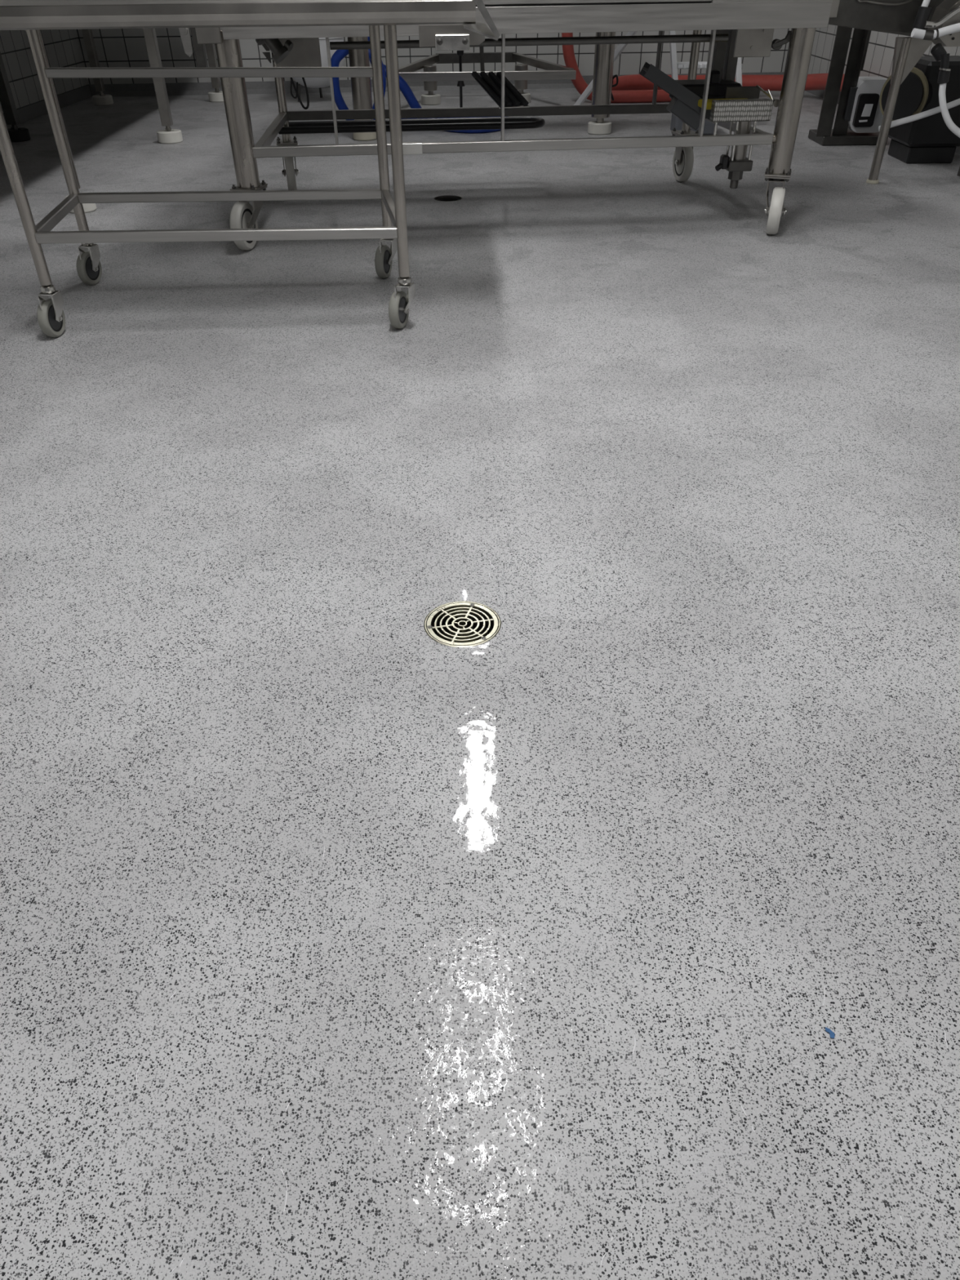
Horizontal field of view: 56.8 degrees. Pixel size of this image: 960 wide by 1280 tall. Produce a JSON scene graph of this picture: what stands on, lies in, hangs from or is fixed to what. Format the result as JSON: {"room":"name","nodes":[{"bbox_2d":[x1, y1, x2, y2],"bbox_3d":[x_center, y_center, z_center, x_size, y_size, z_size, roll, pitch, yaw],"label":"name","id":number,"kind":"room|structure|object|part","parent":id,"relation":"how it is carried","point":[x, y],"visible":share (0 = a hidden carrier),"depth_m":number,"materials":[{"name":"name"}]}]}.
{"room":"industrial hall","nodes":[
{"label":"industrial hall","id":0,"kind":"room"},
{"bbox_2d":[0,29,88,114],"bbox_3d":[-3.930,-2.880,2.798,0.100,3.400,14.200,-1,38,0],"label":"wall","id":1,"kind":"structure","parent":0,"point":[62,49],"depth_m":7.75,"materials":[{"name":"tile"}]},
{"bbox_2d":[3,84,91,128],"bbox_3d":[-3.879,-3.226,5.943,0.012,0.100,7.400,-1,38,0],"label":"baseboard","id":2,"kind":"structure","parent":1,"relation":"attached to","point":[33,111],"depth_m":7.95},
{"bbox_2d":[75,26,791,84],"bbox_3d":[-0.348,-7.021,8.107,7.173,3.400,0.100,-3,38,-3],"label":"wall","id":3,"kind":"structure","parent":0,"point":[115,47],"depth_m":8.91,"materials":[{"name":"tile"}]},
{"bbox_2d":[88,71,783,97],"bbox_3d":[-0.335,-5.676,9.061,7.168,0.105,0.035,-3,38,-3],"label":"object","id":4,"kind":"structure","parent":3,"relation":"attached to","point":[252,87],"depth_m":8.98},
{"bbox_2d":[0,88,959,1279],"bbox_3d":[-0.292,-1.603,3.877,7.350,0.001,14.300,-1,38,0],"label":"floor","id":5,"kind":"structure","parent":0,"point":[793,391],"depth_m":1.61,"materials":[{"name":"concrete"}]},
{"bbox_2d":[0,27,223,213],"bbox_3d":[-2.866,-3.994,6.243,1.852,0.929,5.600,-1,38,0],"label":"table","id":6,"kind":"object","parent":5,"relation":"on","point":[168,135],"visible":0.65,"depth_m":6.58,"materials":[{"name":"silver metal"}]},
{"bbox_3d":[-3.544,-4.199,6.521,0.075,0.793,0.075,-1,38,0],"label":"leg","id":7,"kind":"part","parent":6,"relation":"part of","materials":[{"name":"metal"}]},
{"bbox_3d":[-2.194,-2.733,4.606,0.038,0.793,0.038,-1,38,0],"label":"leg","id":8,"kind":"part","parent":6,"relation":"part of","materials":[{"name":"metal"}]},
{"bbox_3d":[-3.577,-5.452,8.143,0.068,0.793,0.068,-1,38,0],"label":"leg","id":9,"kind":"part","parent":6,"relation":"part of","materials":[{"name":"silver metal"}]},
{"bbox_3d":[-2.333,-4.120,6.402,0.068,0.793,0.068,-1,38,0],"label":"leg","id":10,"kind":"part","parent":6,"relation":"part of","materials":[{"name":"silver metal"}]},
{"bbox_3d":[-1.974,-4.220,6.202,0.065,0.415,0.065,-1,38,0],"label":"hanging post","id":11,"kind":"part","parent":6,"relation":"part of","materials":[{"name":"metal"}]},
{"bbox_3d":[-2.523,-5.567,8.278,0.068,0.793,0.068,-1,38,0],"label":"leg","id":12,"kind":"part","parent":6,"relation":"part of","materials":[{"name":"silver metal"}]},
{"bbox_2d":[0,0,499,337],"bbox_3d":[-0.872,-1.733,3.236,1.835,1.000,0.807,-2,38,-2],"label":"steel table","id":13,"kind":"object","parent":5,"relation":"on","point":[29,15],"visible":1,"depth_m":3.04,"materials":[{"name":"metal"}]},
{"bbox_3d":[-1.533,-1.552,2.902,0.039,0.748,0.039,-2,38,-2],"label":"leg","id":14,"kind":"part","parent":13,"relation":"part of","materials":[{"name":"metal"}]},
{"bbox_3d":[-1.576,-1.575,3.296,0.030,0.038,0.630,-5,38,-6],"label":"rail","id":15,"kind":"part","parent":13,"relation":"part of","materials":[{"name":"metal"}]},
{"bbox_3d":[-1.623,-1.950,3.418,0.039,0.748,0.039,-2,38,-2],"label":"leg","id":16,"kind":"part","parent":13,"relation":"part of","materials":[{"name":"metal"}]},
{"bbox_3d":[-1.006,-2.125,3.321,1.211,0.044,0.030,-2,38,-2],"label":"rail","id":17,"kind":"part","parent":13,"relation":"part of","materials":[{"name":"metal"}]},
{"bbox_3d":[-0.902,-1.397,3.061,1.234,0.042,0.030,-2,38,-2],"label":"rail","id":18,"kind":"part","parent":13,"relation":"part of","materials":[{"name":"metal"}]},
{"bbox_3d":[-1.003,-1.791,3.579,1.211,0.041,0.030,-2,38,-2],"label":"rail","id":19,"kind":"part","parent":13,"relation":"part of","materials":[{"name":"metal"}]},
{"bbox_3d":[-0.386,-1.996,3.461,0.039,0.748,0.039,-2,38,-2],"label":"leg","id":20,"kind":"part","parent":13,"relation":"part of","materials":[{"name":"metal"}]},
{"bbox_3d":[-0.328,-1.615,3.344,0.030,0.037,0.633,-7,38,-8],"label":"rail","id":21,"kind":"part","parent":13,"relation":"part of","materials":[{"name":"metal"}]},
{"bbox_3d":[-0.274,-1.599,2.946,0.039,0.748,0.039,-2,38,-2],"label":"leg","id":22,"kind":"part","parent":13,"relation":"part of","materials":[{"name":"metal"}]},
{"bbox_2d":[292,37,344,102],"bbox_3d":[-1.557,-5.403,8.387,0.600,0.522,0.600,-1,38,0],"label":"machine","id":23,"kind":"object","parent":5,"relation":"on","point":[311,82],"visible":0.33,"depth_m":8.26,"materials":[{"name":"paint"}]},
{"bbox_3d":[-1.715,-5.203,8.423,0.053,0.164,0.024,-20,42,-23],"label":"leg","id":24,"kind":"part","parent":23,"relation":"part of","materials":[{"name":"metal"}]},
{"bbox_3d":[-1.556,-5.375,8.643,0.024,0.164,0.053,-1,38,0],"label":"leg","id":25,"kind":"part","parent":23,"relation":"part of","materials":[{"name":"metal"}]},
{"bbox_2d":[367,36,508,133],"bbox_3d":[-0.319,-4.496,6.882,1.128,0.903,0.745,-1,38,0],"label":"hose","id":26,"kind":"object","parent":5,"relation":"on","point":[404,87],"visible":0.1,"depth_m":6.87,"materials":[{"name":"blue rubber"}]},
{"bbox_2d":[433,195,462,201],"bbox_3d":[-0.182,-2.480,5.090,0.165,0.101,0.165,-1,38,0],"label":"floor drain","id":27,"kind":"object","parent":5,"relation":"in","point":[444,197],"visible":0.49,"depth_m":5.12,"materials":[{"name":"metal"}]},
{"bbox_2d":[423,600,501,647],"bbox_3d":[-0.036,0.004,1.874,0.161,0.102,0.161,-1,38,0],"label":"floor drain","id":28,"kind":"object","parent":5,"relation":"in","point":[460,624],"visible":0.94,"depth_m":1.85,"materials":[{"name":"metal"}]},
{"bbox_2d":[386,46,576,107],"bbox_3d":[-0.047,-5.229,7.975,1.736,0.721,1.135,-1,38,0],"label":"frame","id":29,"kind":"object","parent":5,"relation":"on","point":[553,71],"visible":0.7,"depth_m":7.91,"materials":[{"name":"silver metal"}]},
{"bbox_3d":[-0.457,-5.141,8.156,0.119,0.233,0.119,-1,38,0],"label":"leg","id":30,"kind":"part","parent":29,"relation":"part of","materials":[{"name":"silver metal"}]},
{"bbox_3d":[-0.166,-4.830,7.641,0.220,0.500,0.120,-1,38,0],"label":"clamp rod","id":31,"kind":"part","parent":29,"relation":"part of","materials":[{"name":"black plastic"}]},
{"bbox_3d":[0.379,-5.162,8.172,0.119,0.233,0.119,-1,38,0],"label":"leg","id":32,"kind":"part","parent":29,"relation":"part of","materials":[{"name":"silver metal"}]},
{"bbox_2d":[346,31,615,141],"bbox_3d":[-0.021,-4.558,6.551,2.148,1.399,0.883,-4,38,-4],"label":"table legs","id":33,"kind":"object","parent":5,"relation":"on","point":[603,53],"visible":0.63,"depth_m":6.53,"materials":[{"name":"metal"}]},
{"bbox_2d":[330,48,386,119],"bbox_3d":[-0.921,-4.204,6.715,0.422,0.553,0.068,-1,38,0],"label":"hose","id":34,"kind":"object","parent":33,"relation":"hanging from","point":[339,55],"visible":0.3,"depth_m":6.68,"materials":[{"name":"blue rubber"}]},
{"bbox_3d":[-0.873,-4.175,6.422,0.143,0.833,0.143,-1,38,0],"label":"leg","id":35,"kind":"part","parent":33,"relation":"part of","materials":[{"name":"metal"}]},
{"bbox_3d":[0.916,-4.292,6.549,0.143,0.833,0.143,-1,38,0],"label":"leg","id":36,"kind":"part","parent":33,"relation":"part of","materials":[{"name":"metal"}]},
{"bbox_2d":[195,0,832,250],"bbox_3d":[0.110,-2.882,4.397,2.692,1.380,1.567,-3,38,-4],"label":"table","id":37,"kind":"object","parent":5,"relation":"on","point":[743,28],"visible":0.96,"depth_m":4.02,"materials":[{"name":"silver metal"}]},
{"bbox_3d":[-1.064,-2.319,3.892,0.103,0.594,0.103,-3,38,-4],"label":"leg","id":38,"kind":"part","parent":37,"relation":"part of","materials":[{"name":"metal"}]},
{"bbox_3d":[-1.061,-2.078,4.079,0.120,0.015,0.150,7,38,10],"label":"mounting plate","id":39,"kind":"part","parent":37,"relation":"part of","materials":[{"name":"silver metal"}]},
{"bbox_3d":[-1.173,-3.213,4.794,0.065,0.160,0.010,-3,38,-4],"label":"notched plate","id":40,"kind":"part","parent":37,"relation":"part of","materials":[{"name":"metal"}]},
{"bbox_3d":[-1.055,-2.582,4.508,0.040,0.056,1.270,-3,38,-4],"label":"rail","id":41,"kind":"part","parent":37,"relation":"part of","materials":[{"name":"silver metal"}]},
{"bbox_3d":[-1.111,-3.135,4.880,0.048,0.690,0.048,-3,38,-4],"label":"leg","id":42,"kind":"part","parent":37,"relation":"part of","materials":[{"name":"metal"}]},
{"bbox_3d":[-1.108,-2.856,5.096,0.120,0.015,0.150,-7,38,-8],"label":"mounting plate","id":43,"kind":"part","parent":37,"relation":"part of","materials":[{"name":"silver metal"}]},
{"bbox_3d":[-0.976,-3.193,4.749,0.230,0.215,0.012,-3,38,-4],"label":"bearing plate","id":44,"kind":"part","parent":37,"relation":"part of","materials":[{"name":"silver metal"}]},
{"bbox_3d":[-0.646,-2.404,3.871,0.012,0.440,0.036,-3,38,-4],"label":"post","id":45,"kind":"part","parent":37,"relation":"part of","materials":[{"name":"metal"}]},
{"bbox_3d":[-0.118,-2.543,3.733,0.277,0.076,0.012,-3,38,-4],"label":"hanger plate","id":46,"kind":"part","parent":37,"relation":"part of","materials":[{"name":"silver metal"}]},
{"bbox_3d":[-0.116,-2.510,3.726,0.144,0.056,0.020,-3,38,-4],"label":"bolted plate","id":47,"kind":"part","parent":37,"relation":"part of","materials":[{"name":"metal"}]},
{"bbox_3d":[0.047,-3.029,5.087,2.340,0.048,0.040,-3,38,-4],"label":"rail","id":48,"kind":"part","parent":37,"relation":"part of","materials":[{"name":"metal"}]},
{"bbox_3d":[0.101,-2.448,3.918,0.012,0.440,0.036,-3,38,-4],"label":"post","id":49,"kind":"part","parent":37,"relation":"part of","materials":[{"name":"metal"}]},
{"bbox_3d":[0.170,-2.264,4.061,2.388,0.044,0.040,-3,38,-4],"label":"rail","id":50,"kind":"part","parent":37,"relation":"part of","materials":[{"name":"metal"}]},
{"bbox_3d":[0.224,-2.601,3.857,1.740,0.034,0.029,-3,38,-4],"label":"rod","id":51,"kind":"part","parent":37,"relation":"part of","materials":[{"name":"metal"}]},
{"bbox_3d":[0.004,-2.821,3.556,1.955,0.446,0.012,-3,38,-4],"label":"panel","id":52,"kind":"part","parent":37,"relation":"part of","materials":[{"name":"metal"}]},
{"bbox_3d":[1.005,-3.287,4.991,0.012,0.480,0.050,-3,38,-4],"label":"post","id":53,"kind":"part","parent":37,"relation":"part of","materials":[{"name":"metal"}]},
{"bbox_3d":[1.214,-2.992,5.240,0.120,0.015,0.150,-8,38,-10],"label":"mounting plate","id":54,"kind":"part","parent":37,"relation":"part of","materials":[{"name":"silver metal"}]},
{"bbox_3d":[1.211,-3.271,5.025,0.048,0.690,0.048,-3,38,-4],"label":"leg","id":55,"kind":"part","parent":37,"relation":"part of","materials":[{"name":"metal"}]},
{"bbox_3d":[1.115,-2.702,4.351,0.300,0.155,0.300,-3,38,-4],"label":"drive motor","id":56,"kind":"part","parent":37,"relation":"part of","materials":[{"name":"black metal"}]},
{"bbox_3d":[1.018,-2.502,3.975,0.012,0.440,0.036,-3,38,-4],"label":"post","id":57,"kind":"part","parent":37,"relation":"part of","materials":[{"name":"metal"}]},
{"bbox_3d":[1.175,-2.881,4.358,0.050,0.310,0.050,-3,38,-4],"label":"drive post","id":58,"kind":"part","parent":37,"relation":"part of","materials":[{"name":"metal"}]},
{"bbox_3d":[1.240,-2.885,4.362,0.050,0.310,0.050,-3,38,-4],"label":"drive post","id":59,"kind":"part","parent":37,"relation":"part of","materials":[{"name":"metal"}]},
{"bbox_3d":[1.279,-2.719,4.653,0.040,0.060,1.271,-4,38,-4],"label":"rail","id":60,"kind":"part","parent":37,"relation":"part of","materials":[{"name":"silver metal"}]},
{"bbox_3d":[1.246,-2.395,4.234,0.096,0.190,0.096,-3,38,-4],"label":"tie rod","id":61,"kind":"part","parent":37,"relation":"part of","materials":[{"name":"metal"}]},
{"bbox_3d":[1.211,-2.648,3.917,0.165,0.125,0.018,-3,38,-4],"label":"bearing plate","id":62,"kind":"part","parent":37,"relation":"part of","materials":[{"name":"silver metal"}]},
{"bbox_3d":[1.239,-2.883,3.628,0.523,0.456,0.010,-3,38,-4],"label":"corner panel","id":63,"kind":"part","parent":37,"relation":"part of","materials":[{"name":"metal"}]},
{"bbox_3d":[1.422,-2.224,4.233,0.120,0.015,0.150,10,39,14],"label":"mounting plate","id":64,"kind":"part","parent":37,"relation":"part of","materials":[{"name":"silver metal"}]},
{"bbox_3d":[1.336,-2.657,3.930,0.086,0.071,0.045,-3,38,-4],"label":"latch lever","id":65,"kind":"part","parent":37,"relation":"part of","materials":[{"name":"metal"}]},
{"bbox_3d":[1.419,-2.464,4.047,0.103,0.594,0.103,-3,38,-4],"label":"leg","id":66,"kind":"part","parent":37,"relation":"part of","materials":[{"name":"metal"}]},
{"bbox_2d":[573,80,592,105],"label":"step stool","id":67,"kind":"object","parent":5,"relation":"on","point":[588,90],"depth_m":7.65,"materials":[{"name":"white paint"}]},
{"bbox_2d":[561,32,671,102],"bbox_3d":[1.456,-5.375,7.954,1.484,0.952,0.201,-1,38,0],"label":"hose","id":68,"kind":"object","parent":5,"relation":"on","point":[580,85],"visible":0.44,"depth_m":8.14,"materials":[{"name":"red rubber"}]},
{"bbox_2d":[612,44,627,87],"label":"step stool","id":69,"kind":"object","parent":5,"relation":"on","point":[620,47],"depth_m":7.33,"materials":[{"name":"white paint"}]},
{"bbox_3d":[1.109,-4.847,7.385,0.717,0.804,0.045,23,44,27],"label":"leg","id":70,"kind":"part","parent":69,"relation":"part of","materials":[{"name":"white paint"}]},
{"bbox_2d":[625,31,637,35],"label":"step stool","id":71,"kind":"object","parent":5,"relation":"on","point":[629,33],"depth_m":7.20,"materials":[{"name":"white paint"}]},
{"bbox_2d":[668,31,689,79],"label":"pipe","id":72,"kind":"object","parent":5,"relation":"on","point":[675,64],"depth_m":6.90,"materials":[{"name":"white paint"}]},
{"bbox_2d":[670,113,714,134],"bbox_3d":[1.623,-3.969,6.732,0.300,0.215,0.234,-1,38,0],"label":"box","id":73,"kind":"object","parent":5,"relation":"on","point":[708,127],"visible":0.13,"depth_m":6.69,"materials":[{"name":"plastic"}]},
{"bbox_2d":[697,61,706,68],"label":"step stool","id":74,"kind":"object","parent":5,"relation":"on","point":[703,64],"depth_m":6.91,"materials":[{"name":"white paint"}]},
{"bbox_2d":[611,73,844,91],"bbox_3d":[2.661,-4.812,7.766,1.589,0.261,3.237,-29,46,-32],"label":"hose","id":75,"kind":"object","parent":5,"relation":"on","point":[815,81],"visible":0.31,"depth_m":8.31,"materials":[{"name":"red rubber"}]},
{"bbox_2d":[735,57,742,85],"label":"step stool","id":76,"kind":"object","parent":5,"relation":"on","point":[739,68],"depth_m":6.92,"materials":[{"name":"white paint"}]},
{"bbox_2d":[825,1026,834,1038],"bbox_3d":[0.449,0.504,1.138,0.008,0.001,0.016,-12,39,-14],"label":"scrap","id":77,"kind":"object","parent":5,"relation":"on","point":[830,1032],"visible":1,"depth_m":1.14,"materials":[{"name":"blue plastic"}]},
{"bbox_2d":[808,26,888,145],"bbox_3d":[2.637,-3.919,6.219,0.505,0.748,0.340,-1,38,0],"label":"pump","id":78,"kind":"object","parent":5,"relation":"on","point":[859,116],"visible":0.76,"depth_m":6.17,"materials":[{"name":"metal"}]},
{"bbox_3d":[2.502,-3.873,6.118,0.231,0.695,0.094,2,38,3],"label":"channel frame","id":79,"kind":"part","parent":78,"relation":"part of","materials":[{"name":"metal"}]},
{"bbox_3d":[2.662,-3.646,6.430,0.460,0.056,0.340,-1,38,0],"label":"plate","id":80,"kind":"part","parent":78,"relation":"part of","materials":[{"name":"metal"}]},
{"bbox_2d":[827,0,959,183],"bbox_3d":[2.455,-3.424,4.968,1.203,1.499,0.374,-3,38,-3],"label":"machine","id":81,"kind":"object","parent":5,"relation":"on","point":[890,16],"visible":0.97,"depth_m":4.83,"materials":[{"name":"metal"}]},
{"bbox_3d":[2.341,-3.022,5.077,0.053,0.705,0.053,-1,38,0],"label":"leg","id":82,"kind":"part","parent":81,"relation":"part of","materials":[{"name":"metal"}]},
{"bbox_2d":[878,97,959,130],"bbox_3d":[2.643,-3.105,5.208,0.562,0.210,0.047,-2,38,-2],"label":"pipe","id":83,"kind":"object","parent":81,"relation":"attached to","point":[957,102],"visible":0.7,"depth_m":5.21,"materials":[{"name":"white paint"}]},
{"bbox_2d":[911,0,959,83],"bbox_3d":[2.489,-3.149,4.576,0.560,0.460,0.299,-1,38,0],"label":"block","id":84,"kind":"object","parent":81,"relation":"attached to","point":[944,28],"visible":1,"depth_m":4.54,"materials":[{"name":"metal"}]},
{"bbox_3d":[2.373,-3.201,4.471,0.214,0.190,0.028,-1,38,0],"label":"bracket arm","id":85,"kind":"part","parent":84,"relation":"part of","materials":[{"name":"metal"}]},
{"bbox_3d":[2.476,-3.233,4.599,0.220,0.250,0.160,-1,38,0],"label":"valve plate","id":86,"kind":"part","parent":84,"relation":"part of","materials":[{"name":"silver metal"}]},
{"bbox_2d":[938,83,959,137],"bbox_3d":[2.530,-2.811,4.730,0.221,0.269,0.045,7,38,9],"label":"hose","id":87,"kind":"object","parent":84,"relation":"hanging from","point":[948,122],"visible":1,"depth_m":4.72,"materials":[{"name":"white plastic"}]},
{"bbox_2d":[879,55,959,164],"bbox_3d":[2.814,-3.389,5.687,0.562,0.560,0.492,-1,38,0],"label":"motor","id":88,"kind":"object","parent":5,"relation":"on","point":[928,140],"visible":0.62,"depth_m":5.58,"materials":[{"name":"black plastic"}]},
{"bbox_3d":[2.916,-3.236,5.864,0.300,0.100,0.340,-1,38,0],"label":"motor","id":89,"kind":"part","parent":88,"relation":"part of","materials":[{"name":"black plastic"}]},
{"bbox_2d":[807,24,959,79],"bbox_3d":[3.319,-2.956,2.798,0.100,3.400,14.200,-1,38,0],"label":"wall","id":90,"kind":"structure","parent":0,"point":[878,61],"depth_m":7.38,"materials":[{"name":"tile"}]},
{"bbox_2d":[805,89,959,154],"bbox_3d":[3.259,-3.484,6.181,0.012,0.100,7.700,-1,38,0],"label":"baseboard","id":91,"kind":"structure","parent":90,"relation":"attached to","point":[820,93],"depth_m":8.39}
]}

